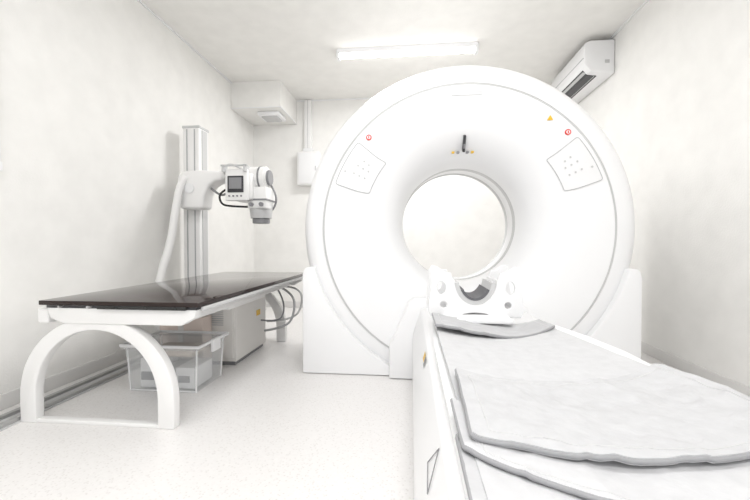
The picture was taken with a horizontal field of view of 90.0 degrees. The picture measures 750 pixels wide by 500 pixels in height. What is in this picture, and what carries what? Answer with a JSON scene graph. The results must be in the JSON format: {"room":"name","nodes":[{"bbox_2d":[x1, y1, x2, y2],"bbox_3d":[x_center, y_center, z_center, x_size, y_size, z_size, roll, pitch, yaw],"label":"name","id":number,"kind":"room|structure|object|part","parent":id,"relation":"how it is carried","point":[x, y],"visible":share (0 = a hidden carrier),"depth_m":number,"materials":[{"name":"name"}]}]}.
{"room":"radiology room","nodes":[
{"label":"radiology room","id":0,"kind":"room"},
{"bbox_2d":[0,0,253,394],"bbox_3d":[-2.054,-0.574,2.146,0.100,2.870,6.500,0,1,5],"label":"wall","id":1,"kind":"structure","parent":0,"point":[97,97],"depth_m":2.62,"materials":[{"name":"paint"}]},
{"bbox_2d":[0,336,159,410],"bbox_3d":[-2.002,0.819,2.116,0.012,0.085,6.400,0,1,5],"label":"baseboard","id":2,"kind":"structure","parent":1,"relation":"attached to","point":[11,398],"depth_m":2.46,"materials":[{"name":"plastic"}]},
{"bbox_2d":[137,0,231,82],"bbox_3d":[-2.001,-2.001,2.064,0.015,0.015,6.400,0,1,5],"label":"trim","id":3,"kind":"structure","parent":1,"relation":"attached to","point":[139,1],"depth_m":3.57,"materials":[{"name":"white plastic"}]},
{"bbox_2d":[0,307,680,499],"bbox_3d":[0.042,0.914,1.972,4.310,0.100,6.500,0,1,5],"label":"floor","id":4,"kind":"structure","parent":0,"point":[264,428],"depth_m":1.72,"materials":[{"name":"tile"}]},
{"bbox_2d":[0,125,276,431],"bbox_3d":[-1.367,-0.146,3.193,0.921,1.975,3.700,0,1,5],"label":"machine","id":5,"kind":"object","parent":4,"relation":"on","point":[196,187],"visible":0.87,"depth_m":3.27,"materials":[{"name":"metal"}]},
{"bbox_3d":[-1.675,0.828,3.240,0.026,0.026,3.700,0,1,5],"label":"floor rail","id":6,"kind":"part","parent":5,"relation":"part of","materials":[{"name":"metal"}]},
{"bbox_3d":[-1.764,0.828,3.249,0.026,0.026,3.700,0,1,5],"label":"floor rail","id":7,"kind":"part","parent":5,"relation":"part of","materials":[{"name":"metal"}]},
{"bbox_3d":[-1.720,0.837,3.245,0.140,0.008,3.700,0,1,5],"label":"floor rail plate","id":8,"kind":"part","parent":5,"relation":"part of","materials":[{"name":"grey metal"}]},
{"bbox_3d":[-1.519,-0.532,3.361,0.428,0.340,0.180,0,1,5],"label":"arm","id":9,"kind":"part","parent":5,"relation":"part of","materials":[{"name":"white plastic"}]},
{"bbox_3d":[-1.278,-0.689,3.185,0.015,0.060,0.080,0,1,5],"label":"handle post","id":10,"kind":"part","parent":5,"relation":"part of","materials":[{"name":"grey plastic"}]},
{"bbox_3d":[-1.182,-0.566,3.169,0.110,0.095,0.004,0,1,5],"label":"screen glass","id":11,"kind":"part","parent":5,"relation":"part of","materials":[{"name":"grey glass"}]},
{"bbox_3d":[-1.089,-0.688,3.166,0.015,0.060,0.080,0,1,5],"label":"handle post","id":12,"kind":"part","parent":5,"relation":"part of","materials":[{"name":"grey plastic"}]},
{"bbox_2d":[20,272,302,428],"bbox_3d":[-1.209,0.540,2.726,0.984,0.620,1.865,0,1,5],"label":"table","id":13,"kind":"object","parent":4,"relation":"on","point":[177,302],"visible":0.99,"depth_m":1.86,"materials":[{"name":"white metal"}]},
{"bbox_3d":[-1.578,0.313,2.719,0.060,0.075,1.700,0,1,5],"label":"frame rail","id":14,"kind":"part","parent":13,"relation":"part of","materials":[{"name":"white metal"}]},
{"bbox_3d":[-1.230,0.321,1.842,0.777,0.080,0.060,0,1,5],"label":"frame","id":15,"kind":"part","parent":13,"relation":"part of","materials":[{"name":"white metal"}]},
{"bbox_3d":[-1.110,0.276,1.783,0.450,0.017,0.017,0,1,5],"label":"edge handle","id":16,"kind":"part","parent":13,"relation":"part of","materials":[{"name":"black metal"}]},
{"bbox_3d":[-0.901,0.314,2.654,0.060,0.075,1.700,0,1,5],"label":"frame rail","id":17,"kind":"part","parent":13,"relation":"part of","materials":[{"name":"white metal"}]},
{"bbox_3d":[-1.066,0.290,3.554,0.777,0.080,0.060,0,1,5],"label":"frame","id":18,"kind":"part","parent":13,"relation":"part of","materials":[{"name":"white metal"}]},
{"bbox_2d":[119,330,228,392],"bbox_3d":[-1.267,0.706,2.410,0.530,0.299,0.374,0,1,5],"label":"plastic storage box","id":19,"kind":"object","parent":4,"relation":"on","point":[192,373],"visible":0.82,"depth_m":2.32,"materials":[{"name":"plastic"}]},
{"bbox_2d":[160,315,211,359],"bbox_3d":[-1.351,0.661,2.682,0.320,0.380,0.124,0,1,5],"label":"cardboard box","id":20,"kind":"object","parent":4,"relation":"on","point":[204,323],"visible":0.23,"depth_m":2.62,"materials":[{"name":"beige cardboard"}]},
{"bbox_2d":[209,297,265,364],"bbox_3d":[-1.230,0.615,3.032,0.494,0.460,0.582,0,1,5],"label":"base cabinet","id":21,"kind":"object","parent":4,"relation":"on","point":[244,325],"visible":0.36,"depth_m":2.79,"materials":[{"name":"white metal"}]},
{"bbox_3d":[-1.258,0.595,2.758,0.450,0.390,0.017,0,1,5],"label":"panel","id":22,"kind":"part","parent":21,"relation":"part of","materials":[{"name":"beige metal"}]},
{"bbox_2d":[303,65,641,378],"bbox_3d":[0.636,-0.213,2.892,2.234,2.113,0.965,0,1,5],"label":"gantry","id":23,"kind":"object","parent":4,"relation":"on","point":[561,187],"visible":0.92,"depth_m":2.56,"materials":[{"name":"white plastic"}]},
{"bbox_3d":[-0.097,-0.566,2.586,0.351,0.346,0.034,0,1,-5],"label":"control panel","id":24,"kind":"part","parent":23,"relation":"part of","materials":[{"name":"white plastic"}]},
{"bbox_3d":[1.304,-0.564,2.452,0.342,0.346,0.036,0,1,16],"label":"control panel","id":25,"kind":"part","parent":23,"relation":"part of","materials":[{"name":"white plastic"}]},
{"bbox_2d":[413,265,749,499],"bbox_3d":[0.475,0.487,0.920,0.748,0.793,3.005,0,1,5],"label":"table","id":26,"kind":"object","parent":4,"relation":"on","point":[509,403],"visible":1,"depth_m":0.75,"materials":[{"name":"white plastic"}]},
{"bbox_3d":[0.465,0.183,1.868,0.416,0.221,0.018,0,1,5],"label":"plate","id":27,"kind":"part","parent":26,"relation":"part of","materials":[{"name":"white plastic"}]},
{"bbox_2d":[453,278,495,304],"bbox_3d":[0.456,0.194,1.776,0.182,0.100,0.215,0,1,5],"label":"cushion","id":28,"kind":"object","parent":26,"relation":"on","point":[485,293],"depth_m":1.67,"materials":[{"name":"grey fabric"}]},
{"bbox_3d":[0.446,0.187,1.669,0.416,0.221,0.018,0,1,5],"label":"plate","id":29,"kind":"part","parent":26,"relation":"part of","materials":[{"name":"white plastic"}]},
{"bbox_3d":[0.437,0.344,0.527,0.570,0.042,2.120,0,1,5],"label":"mattress","id":30,"kind":"part","parent":26,"relation":"part of","materials":[{"name":"fabric"}]},
{"bbox_2d":[253,99,504,301],"bbox_3d":[0.347,-0.629,5.130,4.110,2.870,0.100,0,1,5],"label":"wall","id":31,"kind":"structure","parent":0,"point":[455,224],"depth_m":5.12,"materials":[{"name":"paint"}]},
{"bbox_2d":[265,301,302,307],"bbox_3d":[0.342,0.764,5.099,4.086,0.085,0.012,0,1,5],"label":"baseboard","id":32,"kind":"structure","parent":31,"relation":"attached to","point":[286,303],"depth_m":5.24,"materials":[{"name":"plastic"}]},
{"bbox_2d":[303,100,312,151],"bbox_3d":[-0.919,-1.692,5.152,0.130,0.715,0.058,0,1,5],"label":"conduit","id":33,"kind":"object","parent":31,"relation":"attached to","point":[307,103],"visible":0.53,"depth_m":5.13,"materials":[{"name":"white plastic"}]},
{"bbox_2d":[297,151,320,185],"bbox_3d":[-0.903,-1.109,5.123,0.300,0.450,0.135,0,1,5],"label":"electrical panel","id":34,"kind":"object","parent":31,"relation":"attached to","point":[308,162],"visible":0.76,"depth_m":5.07,"materials":[{"name":"white metal"}]},
{"bbox_3d":[-0.908,-1.108,5.067,0.260,0.410,0.010,0,1,5],"label":"door","id":35,"kind":"part","parent":34,"relation":"part of","materials":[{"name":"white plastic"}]},
{"bbox_2d":[296,98,370,101],"bbox_3d":[0.342,-2.055,5.046,4.110,0.015,0.015,0,1,5],"label":"trim","id":36,"kind":"structure","parent":31,"relation":"attached to","point":[346,98],"depth_m":5.13,"materials":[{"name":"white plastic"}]},
{"bbox_2d":[141,0,645,99],"bbox_3d":[0.042,-2.055,1.918,4.310,0.100,6.500,0,1,5],"label":"ceiling","id":37,"kind":"structure","parent":0,"point":[295,43],"depth_m":3.52,"materials":[{"name":"paint"}]},
{"bbox_2d":[231,80,296,124],"bbox_3d":[-1.421,-1.897,4.890,0.626,0.324,0.666,0,1,5],"label":"soffit box","id":38,"kind":"object","parent":37,"relation":"attached to","point":[247,98],"depth_m":4.58,"materials":[{"name":"white paint"}]},
{"bbox_2d":[257,111,285,121],"bbox_3d":[-1.323,-1.706,4.818,0.280,0.065,0.280,0,1,5],"label":"emergency light","id":39,"kind":"object","parent":38,"relation":"attached to","point":[267,116],"visible":1,"depth_m":4.73,"materials":[{"name":"white plastic"}]},
{"bbox_2d":[336,42,478,60],"bbox_3d":[0.317,-1.999,3.791,1.420,0.079,0.120,0,1,5],"label":"ceiling light","id":40,"kind":"object","parent":37,"relation":"attached to","point":[462,47],"depth_m":3.76,"materials":[{"name":"white plastic"}]},
{"bbox_2d":[578,0,749,386],"bbox_3d":[2.137,-0.567,1.744,0.100,2.870,6.500,0,1,5],"label":"wall","id":41,"kind":"structure","parent":0,"point":[674,108],"depth_m":2.61,"materials":[{"name":"paint"}]},
{"bbox_2d":[551,39,614,103],"bbox_3d":[2.158,-1.834,3.957,0.282,0.318,0.844,0,1,5],"label":"air conditioner","id":42,"kind":"object","parent":41,"relation":"attached to","point":[593,63],"visible":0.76,"depth_m":3.65,"materials":[{"name":"white plastic"}]},
{"bbox_2d":[608,0,648,39],"bbox_3d":[2.075,-1.994,1.673,0.015,0.015,6.400,0,1,5],"label":"trim","id":43,"kind":"structure","parent":41,"relation":"attached to","point":[646,1],"depth_m":3.26,"materials":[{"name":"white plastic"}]},
{"bbox_2d":[641,341,749,396],"bbox_3d":[2.077,0.826,1.725,0.012,0.085,6.400,0,1,5],"label":"baseboard","id":44,"kind":"structure","parent":41,"relation":"attached to","point":[672,360],"depth_m":2.56,"materials":[{"name":"plastic"}]}
]}

